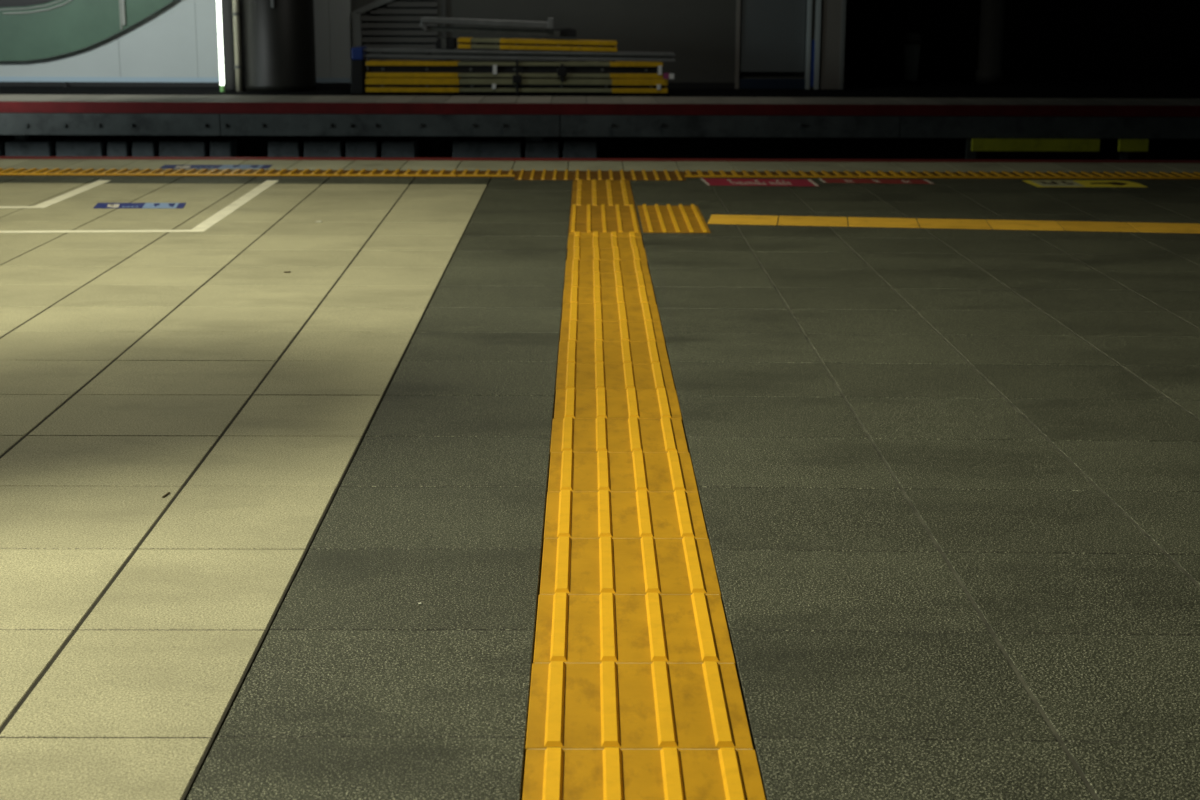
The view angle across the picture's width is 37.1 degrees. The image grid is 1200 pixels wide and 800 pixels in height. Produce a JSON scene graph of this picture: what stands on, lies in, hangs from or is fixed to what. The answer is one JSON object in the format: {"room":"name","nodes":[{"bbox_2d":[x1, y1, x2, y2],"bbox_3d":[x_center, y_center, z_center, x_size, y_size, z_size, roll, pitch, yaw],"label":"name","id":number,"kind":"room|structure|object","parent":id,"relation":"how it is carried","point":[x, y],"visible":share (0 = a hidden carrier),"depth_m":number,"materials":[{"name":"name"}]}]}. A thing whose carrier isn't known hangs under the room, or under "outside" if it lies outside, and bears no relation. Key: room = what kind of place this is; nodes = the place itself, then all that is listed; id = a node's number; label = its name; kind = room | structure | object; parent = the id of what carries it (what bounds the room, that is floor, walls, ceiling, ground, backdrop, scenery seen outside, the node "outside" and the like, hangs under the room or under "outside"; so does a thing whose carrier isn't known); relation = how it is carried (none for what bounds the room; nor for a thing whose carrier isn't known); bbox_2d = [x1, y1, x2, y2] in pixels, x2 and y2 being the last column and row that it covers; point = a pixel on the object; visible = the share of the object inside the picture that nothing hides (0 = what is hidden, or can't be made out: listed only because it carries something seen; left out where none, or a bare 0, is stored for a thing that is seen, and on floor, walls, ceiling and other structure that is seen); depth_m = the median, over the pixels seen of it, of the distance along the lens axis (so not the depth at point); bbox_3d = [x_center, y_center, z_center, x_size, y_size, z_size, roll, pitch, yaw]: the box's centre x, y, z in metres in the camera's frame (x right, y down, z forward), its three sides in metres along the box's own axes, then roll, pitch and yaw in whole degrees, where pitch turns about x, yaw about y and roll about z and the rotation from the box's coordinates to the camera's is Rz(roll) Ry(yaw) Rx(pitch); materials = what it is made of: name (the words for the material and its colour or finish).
{"room":"railway station","nodes":[
{"label":"railway station","id":0,"kind":"room"},
{"bbox_2d":[0,0,821,88],"bbox_3d":[-3.398,-4.562,16.773,11.446,3.200,0.112,0,13,0],"label":"wall","id":1,"kind":"structure","parent":0,"point":[701,34],"depth_m":17.00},
{"bbox_2d":[0,0,175,61],"bbox_3d":[-5.533,-3.983,16.799,3.887,1.583,0.086,0,13,0],"label":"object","id":2,"kind":"object","parent":1,"relation":"attached to","point":[30,30],"visible":1,"depth_m":16.88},
{"bbox_2d":[351,0,446,77],"bbox_3d":[-1.905,-3.480,16.964,0.895,0.898,0.050,0,13,0],"label":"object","id":3,"kind":"object","parent":1,"relation":"in","point":[379,23],"visible":0.43,"depth_m":16.95,"materials":[{"name":"grey metal"}]},
{"bbox_2d":[819,0,845,89],"bbox_3d":[2.224,-4.542,16.787,0.220,3.200,0.135,0,13,0],"label":"trim","id":4,"kind":"structure","parent":1,"relation":"attached to","point":[833,14],"depth_m":17.00,"materials":[{"name":"grey metal"}]},
{"bbox_2d":[0,156,1199,799],"bbox_3d":[0.092,0.473,4.745,10.935,1.151,11.430,0,13,0],"label":"floor","id":5,"kind":"structure","parent":0,"point":[948,480],"depth_m":3.62,"materials":[{"name":"stone"}]},
{"bbox_2d":[0,180,110,207],"bbox_3d":[-3.241,-0.962,8.328,1.606,0.001,1.224,0,13,0],"label":"painted line","id":6,"kind":"object","parent":5,"relation":"on","point":[99,182],"visible":1,"depth_m":8.24,"materials":[{"name":"white paint"}]},
{"bbox_2d":[0,180,278,232],"bbox_3d":[-2.609,-0.872,7.950,2.058,0.001,2.058,0,13,0],"label":"painted line","id":7,"kind":"object","parent":5,"relation":"on","point":[230,208],"visible":1,"depth_m":7.39,"materials":[{"name":"white paint"}]},
{"bbox_2d":[94,203,185,207],"bbox_3d":[-2.039,-0.863,7.918,0.422,0.002,0.209,0,13,0],"label":"floor sticker","id":8,"kind":"object","parent":5,"relation":"on","point":[98,205],"visible":1,"depth_m":7.92,"materials":[{"name":"blue plastic"}]},
{"bbox_2d":[160,165,271,168],"bbox_3d":[-2.067,-1.256,9.617,0.585,0.002,0.208,0,13,-2],"label":"floor sticker","id":9,"kind":"object","parent":5,"relation":"on","point":[164,166],"visible":1,"depth_m":9.60,"materials":[{"name":"plastic"}]},
{"bbox_2d":[0,168,516,177],"bbox_3d":[-2.687,-1.185,9.300,4.499,0.014,0.304,0,13,0],"label":"tactile paving","id":10,"kind":"object","parent":5,"relation":"on","point":[11,171],"visible":1,"depth_m":9.28,"materials":[{"name":"yellow plastic"}]},
{"bbox_2d":[514,169,685,180],"bbox_3d":[-0.001,-1.166,9.246,0.870,0.008,0.458,0,13,0],"label":"tactile paving","id":11,"kind":"object","parent":5,"relation":"on","point":[522,174],"visible":1,"depth_m":9.22,"materials":[{"name":"yellow plastic"}]},
{"bbox_2d":[571,179,634,205],"bbox_3d":[0.010,-0.987,8.497,0.286,0.013,1.077,0,13,0],"label":"tactile paving","id":12,"kind":"object","parent":5,"relation":"on","point":[594,192],"visible":1,"depth_m":8.45,"materials":[{"name":"yellow plastic"}]},
{"bbox_2d":[569,204,640,232],"bbox_3d":[0.016,-0.766,7.537,0.288,0.016,0.888,0,13,0],"label":"tactile paving","id":13,"kind":"object","parent":5,"relation":"on","point":[584,219],"visible":1,"depth_m":7.48,"materials":[{"name":"yellow plastic"}]},
{"bbox_2d":[522,231,765,799],"bbox_3d":[0.044,0.265,3.094,0.300,0.014,8.230,0,13,0],"label":"tactile paving","id":14,"kind":"object","parent":5,"relation":"on","point":[613,676],"visible":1,"depth_m":2.90,"materials":[{"name":"yellow plastic"}]},
{"bbox_2d":[637,204,710,232],"bbox_3d":[0.304,-0.770,7.538,0.269,0.010,0.888,0,13,0],"label":"tactile paving","id":15,"kind":"object","parent":5,"relation":"on","point":[656,218],"visible":1,"depth_m":7.47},
{"bbox_2d":[700,178,818,185],"bbox_3d":[0.796,-1.093,8.964,0.571,0.002,0.358,0,13,0],"label":"floor sticker","id":16,"kind":"object","parent":5,"relation":"on","point":[709,181],"visible":1,"depth_m":8.95,"materials":[{"name":"plastic"}]},
{"bbox_2d":[819,179,933,183],"bbox_3d":[1.394,-1.106,9.030,0.568,0.002,0.198,1,13,3],"label":"floor sticker","id":17,"kind":"object","parent":5,"relation":"on","point":[895,181],"visible":1,"depth_m":9.02,"materials":[{"name":"plastic"}]},
{"bbox_2d":[682,170,1199,178],"bbox_3d":[2.684,-1.173,9.342,4.499,0.014,0.304,0,13,0],"label":"tactile paving","id":18,"kind":"object","parent":5,"relation":"on","point":[687,174],"visible":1,"depth_m":9.31,"materials":[{"name":"yellow plastic"}]},
{"bbox_2d":[707,215,1199,232],"bbox_3d":[2.619,-0.696,7.279,4.346,0.002,0.296,2,13,7],"label":"yellow line","id":19,"kind":"object","parent":5,"relation":"on","point":[714,219],"visible":1,"depth_m":7.40,"materials":[{"name":"yellow paint"}]},
{"bbox_2d":[1022,180,1146,186],"bbox_3d":[2.427,-1.085,8.956,0.562,0.002,0.326,0,13,0],"label":"floor sticker","id":20,"kind":"object","parent":5,"relation":"on","point":[1038,183],"visible":1,"depth_m":8.95,"materials":[{"name":"plastic"}]},
{"bbox_2d":[0,68,1199,159],"bbox_3d":[0.009,-2.674,18.648,18.298,1.302,7.460,0,13,0],"label":"floor","id":21,"kind":"structure","parent":0,"point":[866,91],"depth_m":15.54,"materials":[{"name":"concrete"}]},
{"bbox_2d":[216,0,224,91],"bbox_3d":[-3.452,-4.334,16.011,0.044,3.100,0.043,0,13,0],"label":"tube","id":22,"kind":"object","parent":21,"relation":"on","point":[219,20],"visible":1,"depth_m":16.26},
{"bbox_2d":[221,0,316,91],"bbox_3d":[-3.053,-4.453,16.309,0.820,3.200,0.730,0,13,0],"label":"pillar","id":23,"kind":"structure","parent":21,"relation":"on","point":[278,36],"depth_m":16.33,"materials":[{"name":"metal"}]},
{"bbox_2d":[232,0,242,90],"bbox_3d":[-3.314,-4.403,16.088,0.072,3.200,0.070,0,13,0],"label":"drain pipe","id":24,"kind":"object","parent":23,"relation":"attached to","point":[236,13],"visible":1,"depth_m":16.34,"materials":[{"name":"metal"}]},
{"bbox_2d":[351,46,366,93],"bbox_3d":[-2.182,-2.985,16.166,0.120,0.412,0.325,0,13,0],"label":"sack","id":25,"kind":"object","parent":21,"relation":"on","point":[359,68],"visible":0.95,"depth_m":16.02,"materials":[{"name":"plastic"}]},
{"bbox_2d":[365,77,667,92],"bbox_3d":[-0.751,-2.865,16.231,2.722,0.122,0.352,0,13,0],"label":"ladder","id":26,"kind":"object","parent":21,"relation":"on","point":[375,84],"visible":0.94,"depth_m":16.08,"materials":[{"name":"yellow metal"}]},
{"bbox_2d":[366,60,662,77],"bbox_3d":[-0.769,-3.002,16.200,2.668,0.140,0.352,0,13,0],"label":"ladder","id":27,"kind":"object","parent":26,"relation":"on","point":[377,68],"visible":0.97,"depth_m":16.06,"materials":[{"name":"yellow metal"}]},
{"bbox_2d":[363,48,674,61],"bbox_3d":[-0.723,-3.128,16.177,2.794,0.104,0.332,0,13,0],"label":"ladder","id":28,"kind":"object","parent":27,"relation":"on","point":[378,52],"visible":1,"depth_m":16.02,"materials":[{"name":"metal"}]},
{"bbox_2d":[435,37,456,48],"bbox_3d":[-1.389,-3.220,16.114,0.176,0.097,0.244,0,13,0],"label":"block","id":29,"kind":"object","parent":28,"relation":"on","point":[445,42],"visible":1,"depth_m":16.00,"materials":[{"name":"metal"}]},
{"bbox_2d":[458,37,616,51],"bbox_3d":[-0.562,-3.217,16.157,1.430,0.115,0.300,0,13,0],"label":"ladder","id":30,"kind":"object","parent":28,"relation":"on","point":[465,42],"visible":1,"depth_m":16.02,"materials":[{"name":"yellow metal"}]},
{"bbox_2d":[420,17,575,36],"bbox_3d":[-0.918,-3.377,16.159,1.404,0.169,0.340,0,13,0],"label":"step stool","id":31,"kind":"object","parent":30,"relation":"on","point":[567,32],"visible":1,"depth_m":16.04,"materials":[{"name":"metal"}]},
{"bbox_2d":[557,64,566,81],"bbox_3d":[-0.341,-2.935,16.032,0.081,0.159,0.026,0,13,0],"label":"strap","id":32,"kind":"object","parent":27,"relation":"attached to","point":[561,71],"visible":1,"depth_m":16.02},
{"bbox_2d":[663,73,673,78],"bbox_3d":[0.618,-2.909,16.037,0.095,0.053,0.010,0,13,0],"label":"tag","id":33,"kind":"object","parent":27,"relation":"hanging from","point":[665,75],"visible":1,"depth_m":16.03,"materials":[{"name":"white plastic"}]},
{"bbox_2d":[513,60,521,93],"bbox_3d":[-0.745,-2.900,16.038,0.080,0.301,0.026,0,13,0],"label":"strap","id":34,"kind":"object","parent":26,"relation":"attached to","point":[516,78],"visible":1,"depth_m":16.03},
{"bbox_2d":[0,113,1199,138],"bbox_3d":[0.017,-2.288,14.909,12.004,0.178,0.060,0,13,0],"label":"beam","id":35,"kind":"structure","parent":21,"relation":"attached to","point":[10,123],"depth_m":14.90,"materials":[{"name":"concrete"}]},
{"bbox_2d":[965,138,1099,158],"bbox_3d":[3.629,-1.740,15.073,1.102,0.926,0.100,0,13,0],"label":"panel","id":36,"kind":"object","parent":35,"relation":"hanging from","point":[973,145],"visible":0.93,"depth_m":14.93,"materials":[{"name":"metal"}]},
{"bbox_2d":[1118,139,1148,159],"bbox_3d":[4.463,-1.739,15.079,0.248,0.926,0.100,0,13,0],"label":"panel","id":37,"kind":"object","parent":35,"relation":"hanging from","point":[1125,146],"visible":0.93,"depth_m":14.94,"materials":[{"name":"metal"}]},
{"bbox_2d":[805,0,820,89],"bbox_3d":[2.034,-4.537,16.758,0.124,3.200,0.110,0,13,0],"label":"striped post","id":38,"kind":"object","parent":21,"relation":"on","point":[813,19],"visible":1,"depth_m":16.98,"materials":[{"name":"metal"}]},
{"bbox_2d":[903,33,920,80],"bbox_3d":[3.261,-3.591,18.696,0.187,0.492,0.187,0,13,0],"label":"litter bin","id":39,"kind":"object","parent":21,"relation":"on","point":[911,41],"visible":1,"depth_m":18.63,"materials":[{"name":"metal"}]},
{"bbox_2d":[975,0,1004,83],"bbox_3d":[4.005,-4.818,18.006,0.280,3.200,0.280,0,13,0],"label":"round column","id":40,"kind":"structure","parent":21,"relation":"on","point":[989,71],"depth_m":18.18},
{"bbox_2d":[735,0,805,88],"bbox_3d":[1.635,-4.543,16.777,0.673,3.200,0.075,0,13,0],"label":"partition panel","id":41,"kind":"object","parent":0,"point":[770,34],"visible":1,"depth_m":17.02,"materials":[{"name":"grey metal"}]},
{"bbox_2d":[844,0,1199,68],"bbox_3d":[5.560,-5.080,19.163,6.604,3.200,4.650,0,13,0],"label":"wall","id":42,"kind":"structure","parent":0,"point":[1038,34],"depth_m":21.59,"materials":[{"name":"black"}]},
{"bbox_3d":[-0.101,-0.715,13.076,18.000,0.200,5.400,0,13,0],"label":"track bed","id":43,"kind":"object","parent":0,"visible":0},
{"bbox_3d":[-0.117,-1.656,15.434,18.000,0.568,0.420,0,13,0],"label":"trim","id":44,"kind":"structure","parent":43,"relation":"on","visible":0},
{"bbox_2d":[0,139,9,155],"bbox_3d":[-5.290,-2.081,15.339,0.380,0.300,0.300,0,13,0],"label":"block","id":45,"kind":"object","parent":44,"relation":"on","point":[2,141],"visible":0.32,"depth_m":15.28,"materials":[{"name":"concrete"}]},
{"bbox_2d":[5,139,58,155],"bbox_3d":[-4.870,-2.082,15.342,0.390,0.300,0.300,0,13,0],"label":"block","id":46,"kind":"object","parent":44,"relation":"on","point":[31,147],"visible":0.36,"depth_m":15.18,"materials":[{"name":"concrete"}]},
{"bbox_2d":[13,135,28,140],"bbox_3d":[-4.925,-2.248,15.211,0.111,0.073,0.140,0,13,0],"label":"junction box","id":47,"kind":"object","parent":46,"relation":"on","point":[17,137],"visible":0.52,"depth_m":15.16,"materials":[{"name":"metal"}]},
{"bbox_2d":[56,139,109,156],"bbox_3d":[-4.433,-2.082,15.345,0.400,0.300,0.300,0,13,0],"label":"block","id":48,"kind":"object","parent":44,"relation":"on","point":[66,147],"visible":0.46,"depth_m":15.18,"materials":[{"name":"concrete"}]},
{"bbox_2d":[107,139,133,156],"bbox_3d":[-4.111,-2.083,15.347,0.180,0.300,0.300,0,13,0],"label":"block","id":49,"kind":"object","parent":44,"relation":"on","point":[116,147],"visible":0.47,"depth_m":15.19,"materials":[{"name":"concrete"}]},
{"bbox_2d":[132,139,160,156],"bbox_3d":[-3.890,-2.083,15.349,0.197,0.300,0.300,0,13,0],"label":"block","id":50,"kind":"object","parent":44,"relation":"on","point":[141,147],"visible":0.47,"depth_m":15.19,"materials":[{"name":"concrete"}]},
{"bbox_2d":[159,139,210,156],"bbox_3d":[-3.559,-2.083,15.351,0.402,0.300,0.300,0,13,0],"label":"block","id":51,"kind":"object","parent":44,"relation":"on","point":[167,147],"visible":0.47,"depth_m":15.19,"materials":[{"name":"concrete"}]},
{"bbox_2d":[210,139,237,156],"bbox_3d":[-3.232,-2.084,15.354,0.190,0.300,0.300,0,13,0],"label":"block","id":52,"kind":"object","parent":44,"relation":"on","point":[218,147],"visible":0.49,"depth_m":15.19,"materials":[{"name":"concrete"}]},
{"bbox_2d":[268,139,303,156],"bbox_3d":[-2.697,-2.084,15.357,0.277,0.300,0.300,0,13,0],"label":"block","id":53,"kind":"object","parent":44,"relation":"on","point":[276,147],"visible":0.47,"depth_m":15.20,"materials":[{"name":"concrete"}]},
{"bbox_2d":[304,139,345,156],"bbox_3d":[-2.366,-2.084,15.360,0.329,0.300,0.300,0,13,0],"label":"block","id":54,"kind":"object","parent":44,"relation":"on","point":[312,147],"visible":0.49,"depth_m":15.20,"materials":[{"name":"concrete"}]},
{"bbox_2d":[346,139,380,156],"bbox_3d":[-2.034,-2.085,15.362,0.278,0.300,0.300,0,13,0],"label":"block","id":55,"kind":"object","parent":44,"relation":"on","point":[354,147],"visible":0.49,"depth_m":15.20,"materials":[{"name":"concrete"}]},
{"bbox_2d":[382,139,417,157],"bbox_3d":[-1.720,-2.085,15.364,0.296,0.300,0.300,0,13,0],"label":"block","id":56,"kind":"object","parent":44,"relation":"on","point":[406,148],"visible":0.5,"depth_m":15.20,"materials":[{"name":"concrete"}]},
{"bbox_2d":[453,139,522,157],"bbox_3d":[-0.966,-2.085,15.370,0.596,0.300,0.300,0,13,0],"label":"block","id":57,"kind":"object","parent":44,"relation":"on","point":[462,148],"visible":0.51,"depth_m":15.21,"materials":[{"name":"concrete"}]},
{"bbox_2d":[525,139,559,157],"bbox_3d":[-0.494,-2.086,15.373,0.300,0.300,0.300,0,13,0],"label":"block","id":58,"kind":"object","parent":44,"relation":"on","point":[547,148],"visible":0.42,"depth_m":15.21,"materials":[{"name":"concrete"}]},
{"bbox_2d":[563,139,596,157],"bbox_3d":[-0.171,-2.087,15.375,0.300,0.300,0.300,0,13,0],"label":"block","id":59,"kind":"object","parent":44,"relation":"on","point":[573,148],"visible":0.51,"depth_m":15.21,"materials":[{"name":"concrete"}]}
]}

